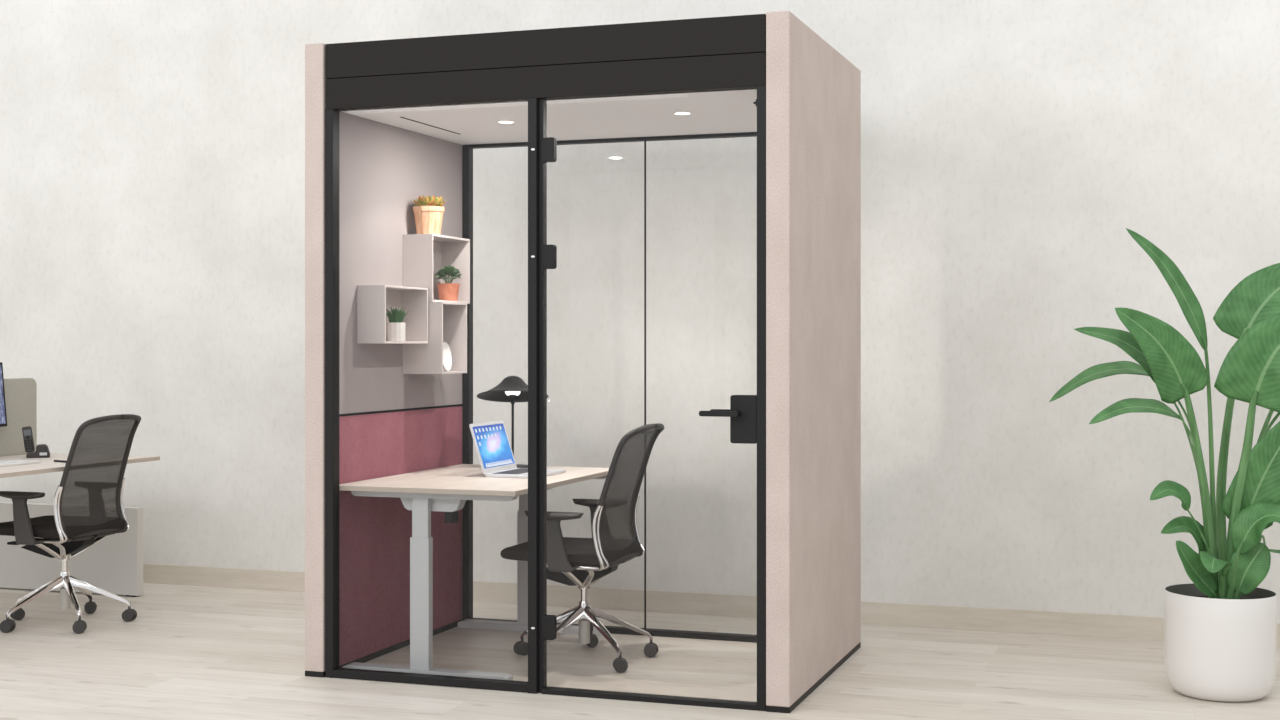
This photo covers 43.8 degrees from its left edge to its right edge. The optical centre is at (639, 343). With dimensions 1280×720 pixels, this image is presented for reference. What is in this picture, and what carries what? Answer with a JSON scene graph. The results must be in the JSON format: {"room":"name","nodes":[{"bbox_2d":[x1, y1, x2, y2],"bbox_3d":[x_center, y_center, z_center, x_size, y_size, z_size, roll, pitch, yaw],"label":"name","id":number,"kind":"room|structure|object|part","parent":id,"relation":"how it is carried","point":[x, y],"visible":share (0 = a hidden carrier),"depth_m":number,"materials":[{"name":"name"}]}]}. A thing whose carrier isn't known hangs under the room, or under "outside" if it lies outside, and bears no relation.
{"room":"office","nodes":[
{"label":"office","id":0,"kind":"room"},
{"bbox_2d":[386,323,404,340],"bbox_3d":[-1.016,-0.049,6.627,0.077,0.077,0.077,0,0,-26],"label":"pot","id":1,"kind":"object","parent":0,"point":[394,331],"depth_m":6.59,"materials":[{"name":"white ceramic"}]},
{"bbox_2d":[413,206,444,234],"bbox_3d":[-0.912,-0.529,6.879,0.138,0.122,0.138,0,0,19],"label":"pot","id":2,"kind":"object","parent":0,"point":[428,219],"depth_m":6.83,"materials":[{"name":"beige wood"}]},
{"bbox_2d":[0,0,1279,622],"bbox_3d":[-0.208,-0.650,7.910,15.000,3.900,0.149,0,0,19],"label":"wall","id":3,"kind":"structure","parent":0,"point":[152,152],"depth_m":7.65,"materials":[{"name":"paint"}]},
{"bbox_2d":[143,563,1279,647],"bbox_3d":[-0.235,1.248,7.833,15.000,0.103,0.014,0,0,19],"label":"baseboard","id":4,"kind":"structure","parent":3,"relation":"attached to","point":[873,613],"depth_m":7.60,"materials":[{"name":"brown wood"}]},
{"bbox_2d":[0,583,1279,719],"bbox_3d":[-1.826,1.325,3.184,15.000,0.050,9.900,0,0,19],"label":"floor","id":5,"kind":"structure","parent":0,"point":[189,652],"depth_m":6.28,"materials":[{"name":"brown wood"}]},
{"bbox_2d":[0,414,140,633],"bbox_3d":[-2.672,0.812,7.409,0.629,0.976,0.613,0,0,19],"label":"chair","id":6,"kind":"object","parent":5,"relation":"on","point":[88,505],"visible":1,"depth_m":7.30,"materials":[{"name":"black fabric"}]},
{"bbox_3d":[-2.760,0.795,7.190,0.133,0.214,0.083,0,0,19],"label":"armrest","id":7,"kind":"part","parent":6,"relation":"part of","materials":[{"name":"grey plastic"}]},
{"bbox_3d":[-2.762,1.153,7.290,0.121,0.163,0.268,0,0,19],"label":"leg","id":8,"kind":"part","parent":6,"relation":"part of","materials":[{"name":"silver metal"}]},
{"bbox_3d":[-2.808,1.153,7.460,0.278,0.163,0.030,0,0,22],"label":"leg","id":9,"kind":"part","parent":6,"relation":"part of","materials":[{"name":"silver metal"}]},
{"bbox_3d":[-2.727,0.853,7.424,0.496,0.070,0.472,0,0,19],"label":"seat","id":10,"kind":"part","parent":6,"relation":"part of","materials":[{"name":"grey fabric"}]},
{"bbox_3d":[-2.591,1.153,7.278,0.030,0.163,0.278,0,0,-32],"label":"leg","id":11,"kind":"part","parent":6,"relation":"part of","materials":[{"name":"silver metal"}]},
{"bbox_3d":[-2.660,1.153,7.553,0.030,0.163,0.278,0,0,4],"label":"leg","id":12,"kind":"part","parent":6,"relation":"part of","materials":[{"name":"silver metal"}]},
{"bbox_3d":[-2.475,0.609,7.338,0.147,0.533,0.420,0,0,19],"label":"panel","id":13,"kind":"part","parent":6,"relation":"part of","materials":[{"name":"grey fabric"}]},
{"bbox_3d":[-2.528,1.153,7.439,0.246,0.163,0.171,0,0,19],"label":"leg","id":14,"kind":"part","parent":6,"relation":"part of","materials":[{"name":"silver metal"}]},
{"bbox_3d":[-2.466,0.610,7.334,0.190,0.572,0.450,0,0,19],"label":"backrest frame","id":15,"kind":"part","parent":6,"relation":"part of","materials":[{"name":"grey plastic"}]},
{"bbox_2d":[0,502,142,596],"bbox_3d":[-3.314,1.071,8.447,1.576,0.457,0.050,0,0,19],"label":"cabinet","id":16,"kind":"object","parent":5,"relation":"on","point":[114,564],"depth_m":8.26,"materials":[{"name":"white"}]},
{"bbox_2d":[0,453,159,477],"bbox_3d":[-2.942,0.928,7.338,0.722,0.744,1.399,0,0,19],"label":"desk","id":17,"kind":"object","parent":5,"relation":"on","point":[47,465],"visible":0.46,"depth_m":7.34,"materials":[{"name":"brown wood"}]},
{"bbox_2d":[0,362,6,426],"bbox_3d":[-3.192,0.323,7.530,0.130,0.466,0.570,0,0,19],"label":"monitor","id":18,"kind":"object","parent":17,"relation":"on","point":[3,417],"visible":1,"depth_m":7.78,"materials":[{"name":"black"}]},
{"bbox_2d":[0,378,36,456],"bbox_3d":[-3.308,0.737,7.460,0.026,1.127,1.392,0,0,19],"label":"screen","id":19,"kind":"object","parent":17,"relation":"attached to","point":[20,393],"visible":0.78,"depth_m":7.99,"materials":[{"name":"grey fabric"}]},
{"bbox_2d":[0,460,40,466],"bbox_3d":[-2.937,0.550,7.242,0.150,0.012,0.460,0,0,19],"label":"keyboard","id":20,"kind":"object","parent":17,"relation":"on","point":[9,462],"visible":1,"depth_m":7.33,"materials":[{"name":"white plastic"}]},
{"bbox_2d":[26,444,49,457],"bbox_3d":[-2.942,0.524,7.794,0.108,0.064,0.071,0,0,-18],"label":"cradle","id":21,"kind":"object","parent":17,"relation":"on","point":[42,450],"visible":1,"depth_m":7.77,"materials":[{"name":"grey plastic"}]},
{"bbox_2d":[22,426,34,452],"bbox_3d":[-2.987,0.467,7.783,0.058,0.129,0.037,0,0,-18],"label":"handset","id":22,"kind":"object","parent":21,"relation":"on","point":[27,431],"visible":1,"depth_m":7.77,"materials":[{"name":"grey plastic"}]},
{"bbox_2d":[340,464,608,679],"bbox_3d":[-0.646,0.928,6.694,0.776,0.744,1.182,0,0,19],"label":"desk","id":23,"kind":"object","parent":5,"relation":"on","point":[447,489],"visible":0.71,"depth_m":6.22,"materials":[{"name":"brown wood"}]},
{"bbox_2d":[477,376,548,467],"bbox_3d":[-0.568,0.349,7.107,0.319,0.414,0.315,0,0,19],"label":"desk lamp","id":24,"kind":"object","parent":23,"relation":"on","point":[512,389],"visible":0.78,"depth_m":7.10,"materials":[{"name":"black metal"}]},
{"bbox_2d":[509,395,515,403],"bbox_3d":[-0.568,0.247,7.108,0.032,0.042,0.032,0,0,19],"label":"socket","id":25,"kind":"object","parent":24,"relation":"attached to","point":[512,398],"depth_m":7.10,"materials":[{"name":"black"}]},
{"bbox_3d":[-0.568,0.205,7.107,0.319,0.124,0.315,0,0,19],"label":"lamp shade","id":26,"kind":"part","parent":24,"relation":"part of","materials":[{"name":"black metal"}]},
{"bbox_2d":[505,391,520,395],"bbox_3d":[-0.568,0.206,7.114,0.084,0.054,0.084,0,0,19],"label":"diffuser","id":27,"kind":"object","parent":24,"relation":"attached to","point":[510,393],"depth_m":7.09,"materials":[{"name":"white plastic"}]},
{"bbox_2d":[469,420,565,477],"bbox_3d":[-0.517,0.445,6.779,0.305,0.220,0.345,0,0,19],"label":"laptop","id":28,"kind":"object","parent":23,"relation":"on","point":[491,440],"visible":0.88,"depth_m":6.78,"materials":[{"name":"silver metal"}]},
{"bbox_3d":[-0.626,0.441,6.817,0.073,0.212,0.345,0,0,19],"label":"lid","id":29,"kind":"part","parent":28,"relation":"part of","materials":[{"name":"silver metal"}]},
{"bbox_2d":[500,423,663,672],"bbox_3d":[-0.232,0.812,6.558,0.629,0.976,0.613,0,0,19],"label":"chair","id":30,"kind":"object","parent":5,"relation":"on","point":[615,540],"visible":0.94,"depth_m":6.44,"materials":[{"name":"black fabric"}]},
{"bbox_3d":[-0.367,1.153,6.609,0.278,0.163,0.030,0,0,22],"label":"leg","id":31,"kind":"part","parent":30,"relation":"part of","materials":[{"name":"silver metal"}]},
{"bbox_3d":[-0.319,0.795,6.339,0.133,0.214,0.083,0,0,19],"label":"armrest","id":32,"kind":"part","parent":30,"relation":"part of","materials":[{"name":"grey plastic"}]},
{"bbox_3d":[-0.325,1.153,6.439,0.030,0.163,0.278,0,0,40],"label":"leg","id":33,"kind":"part","parent":30,"relation":"part of","materials":[{"name":"silver metal"}]},
{"bbox_3d":[-0.286,0.853,6.573,0.496,0.070,0.472,0,0,19],"label":"seat","id":34,"kind":"part","parent":30,"relation":"part of","materials":[{"name":"grey fabric"}]},
{"bbox_3d":[-0.169,0.795,6.777,0.133,0.214,0.083,0,0,19],"label":"armrest","id":35,"kind":"part","parent":30,"relation":"part of","materials":[{"name":"grey plastic"}]},
{"bbox_3d":[-0.151,1.153,6.430,0.230,0.163,0.193,0,0,19],"label":"leg","id":36,"kind":"part","parent":30,"relation":"part of","materials":[{"name":"silver metal"}]},
{"bbox_3d":[-0.087,1.153,6.587,0.246,0.163,0.171,0,0,19],"label":"leg","id":37,"kind":"part","parent":30,"relation":"part of","materials":[{"name":"silver metal"}]},
{"bbox_3d":[-0.034,0.609,6.486,0.147,0.533,0.420,0,0,19],"label":"panel","id":38,"kind":"part","parent":30,"relation":"part of","materials":[{"name":"grey fabric"}]},
{"bbox_3d":[-0.025,0.610,6.483,0.190,0.572,0.450,0,0,19],"label":"backrest frame","id":39,"kind":"part","parent":30,"relation":"part of","materials":[{"name":"grey plastic"}]},
{"bbox_2d":[305,11,860,712],"bbox_3d":[-0.189,0.064,6.513,1.942,2.472,1.340,0,0,19],"label":"booth","id":40,"kind":"object","parent":5,"relation":"on","point":[389,124],"visible":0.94,"depth_m":6.20,"materials":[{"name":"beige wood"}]},
{"bbox_3d":[-1.062,0.053,6.833,0.082,2.451,1.300,0,0,19],"label":"panel","id":41,"kind":"part","parent":40,"relation":"part of","materials":[{"name":"pink fabric"}]},
{"bbox_3d":[-1.202,0.194,6.228,0.034,2.213,0.052,0,0,19],"label":"frame post","id":42,"kind":"part","parent":40,"relation":"part of","materials":[{"name":"black metal"}]},
{"bbox_2d":[357,285,427,343],"bbox_3d":[-1.022,-0.119,6.609,0.125,0.236,0.387,0,0,19],"label":"box shelf","id":43,"kind":"object","parent":40,"relation":"attached to","point":[373,301],"visible":0.99,"depth_m":6.51,"materials":[{"name":"grey paint"}]},
{"bbox_2d":[386,306,407,340],"bbox_3d":[-1.011,-0.083,6.626,0.100,0.145,0.099,0,0,19],"label":"potted grass","id":44,"kind":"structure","parent":43,"relation":"on","point":[395,329],"depth_m":6.60,"materials":[{"name":"white ceramic"}]},
{"bbox_3d":[-1.018,0.283,6.823,0.007,0.009,1.190,0,0,19],"label":"lining trim","id":45,"kind":"part","parent":40,"relation":"part of","materials":[{"name":"black"}]},
{"bbox_3d":[-1.017,1.288,6.823,0.009,0.024,1.190,0,0,19],"label":"skirting","id":46,"kind":"part","parent":40,"relation":"part of","materials":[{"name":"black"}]},
{"bbox_3d":[-0.797,1.283,6.089,0.822,0.028,0.052,0,0,19],"label":"frame sill","id":47,"kind":"part","parent":40,"relation":"part of","materials":[{"name":"black metal"}]},
{"bbox_2d":[403,302,466,373],"bbox_3d":[-0.887,-0.025,6.912,0.185,0.308,0.250,0,0,19],"label":"box shelf","id":48,"kind":"object","parent":40,"relation":"attached to","point":[447,321],"visible":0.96,"depth_m":6.81,"materials":[{"name":"grey paint"}]},
{"bbox_2d":[443,342,451,370],"bbox_3d":[-0.848,0.055,6.917,0.035,0.125,0.126,0,0,13],"label":"dish","id":49,"kind":"object","parent":48,"relation":"on","point":[447,358],"visible":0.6,"depth_m":6.95,"materials":[{"name":"white ceramic"}]},
{"bbox_2d":[403,234,469,303],"bbox_3d":[-0.888,-0.324,6.976,0.141,0.289,0.376,0,0,19],"label":"box shelf","id":50,"kind":"object","parent":40,"relation":"attached to","point":[424,255],"visible":0.9,"depth_m":6.92,"materials":[{"name":"grey paint"}]},
{"bbox_2d":[411,195,445,234],"bbox_3d":[-0.914,-0.555,6.870,0.155,0.173,0.157,0,0,19],"label":"potted succulent","id":51,"kind":"object","parent":50,"relation":"on","point":[428,211],"visible":0.99,"depth_m":6.83,"materials":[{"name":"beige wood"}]},
{"bbox_2d":[435,265,461,300],"bbox_3d":[-0.855,-0.269,7.067,0.122,0.162,0.116,0,0,41],"label":"potted leafy plant","id":52,"kind":"object","parent":50,"relation":"on","point":[448,291],"visible":1,"depth_m":7.04,"materials":[{"name":"green plant"}]},
{"bbox_3d":[-0.849,-0.227,7.069,0.103,0.078,0.103,0,0,19],"label":"pot","id":53,"kind":"part","parent":52,"relation":"part of","materials":[{"name":"ceramic"}]},
{"bbox_3d":[-0.800,0.170,7.402,0.034,2.260,0.046,0,0,19],"label":"frame post","id":54,"kind":"part","parent":40,"relation":"part of","materials":[{"name":"black metal"}]},
{"bbox_2d":[497,120,514,122],"bbox_3d":[-0.555,-0.920,6.607,0.076,0.004,0.076,0,0,36],"label":"recessed light","id":55,"kind":"object","parent":40,"relation":"attached to","point":[498,121],"depth_m":6.60,"materials":[{"name":"white plastic"}]},
{"bbox_3d":[-0.392,0.194,5.948,0.035,2.213,0.056,0,0,19],"label":"frame post","id":56,"kind":"part","parent":40,"relation":"part of","materials":[{"name":"black metal"}]},
{"bbox_3d":[-0.380,-0.972,5.956,1.763,0.118,0.068,0,0,19],"label":"header panel","id":57,"kind":"part","parent":40,"relation":"part of","materials":[{"name":"black metal"}]},
{"bbox_3d":[-0.380,-1.101,5.955,1.763,0.134,0.069,0,0,19],"label":"header panel","id":58,"kind":"part","parent":40,"relation":"part of","materials":[{"name":"black laminate"}]},
{"bbox_3d":[-0.183,-0.941,6.537,1.773,0.038,1.190,0,0,19],"label":"ceiling panel","id":59,"kind":"part","parent":40,"relation":"part of","materials":[{"name":"white"}]},
{"bbox_3d":[0.020,-0.918,7.121,1.699,0.023,0.046,0,0,19],"label":"frame rail","id":60,"kind":"part","parent":40,"relation":"part of","materials":[{"name":"black metal"}]},
{"bbox_3d":[0.020,1.287,7.121,1.699,0.026,0.046,0,0,19],"label":"frame rail","id":61,"kind":"part","parent":40,"relation":"part of","materials":[{"name":"black metal"}]},
{"bbox_3d":[0.032,1.290,5.805,0.823,0.019,0.052,0,0,19],"label":"door sill","id":62,"kind":"part","parent":40,"relation":"part of","materials":[{"name":"black metal"}]},
{"bbox_2d":[673,111,691,114],"bbox_3d":[0.170,-0.920,6.359,0.076,0.004,0.076,0,0,36],"label":"recessed light","id":63,"kind":"object","parent":40,"relation":"attached to","point":[674,112],"depth_m":6.35,"materials":[{"name":"white plastic"}]},
{"bbox_3d":[0.317,0.248,5.760,0.145,0.022,0.052,0,0,19],"label":"lever handle","id":64,"kind":"part","parent":40,"relation":"part of","materials":[{"name":"black metal"}]},
{"bbox_3d":[0.286,0.248,5.670,0.145,0.022,0.052,0,0,19],"label":"lever handle","id":65,"kind":"part","parent":40,"relation":"part of","materials":[{"name":"black metal"}]},
{"bbox_3d":[0.437,0.194,5.667,0.033,2.213,0.052,0,0,19],"label":"frame post","id":66,"kind":"part","parent":40,"relation":"part of","materials":[{"name":"black metal"}]},
{"bbox_3d":[0.696,0.053,6.231,0.086,2.451,1.300,0,0,19],"label":"panel","id":67,"kind":"part","parent":40,"relation":"part of","materials":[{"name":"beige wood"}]},
{"bbox_2d":[1049,228,1279,701],"bbox_3d":[2.075,0.438,5.895,1.102,1.725,0.455,0,0,3],"label":"potted plant","id":68,"kind":"object","parent":5,"relation":"on","point":[1220,628],"visible":1,"depth_m":5.79,"materials":[{"name":"green plant"}]},
{"bbox_2d":[1164,583,1276,701],"bbox_3d":[2.155,1.109,5.920,0.396,0.382,0.396,0,0,19],"label":"pot","id":69,"kind":"object","parent":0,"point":[1220,645],"depth_m":5.76,"materials":[{"name":"white ceramic"}]}
]}

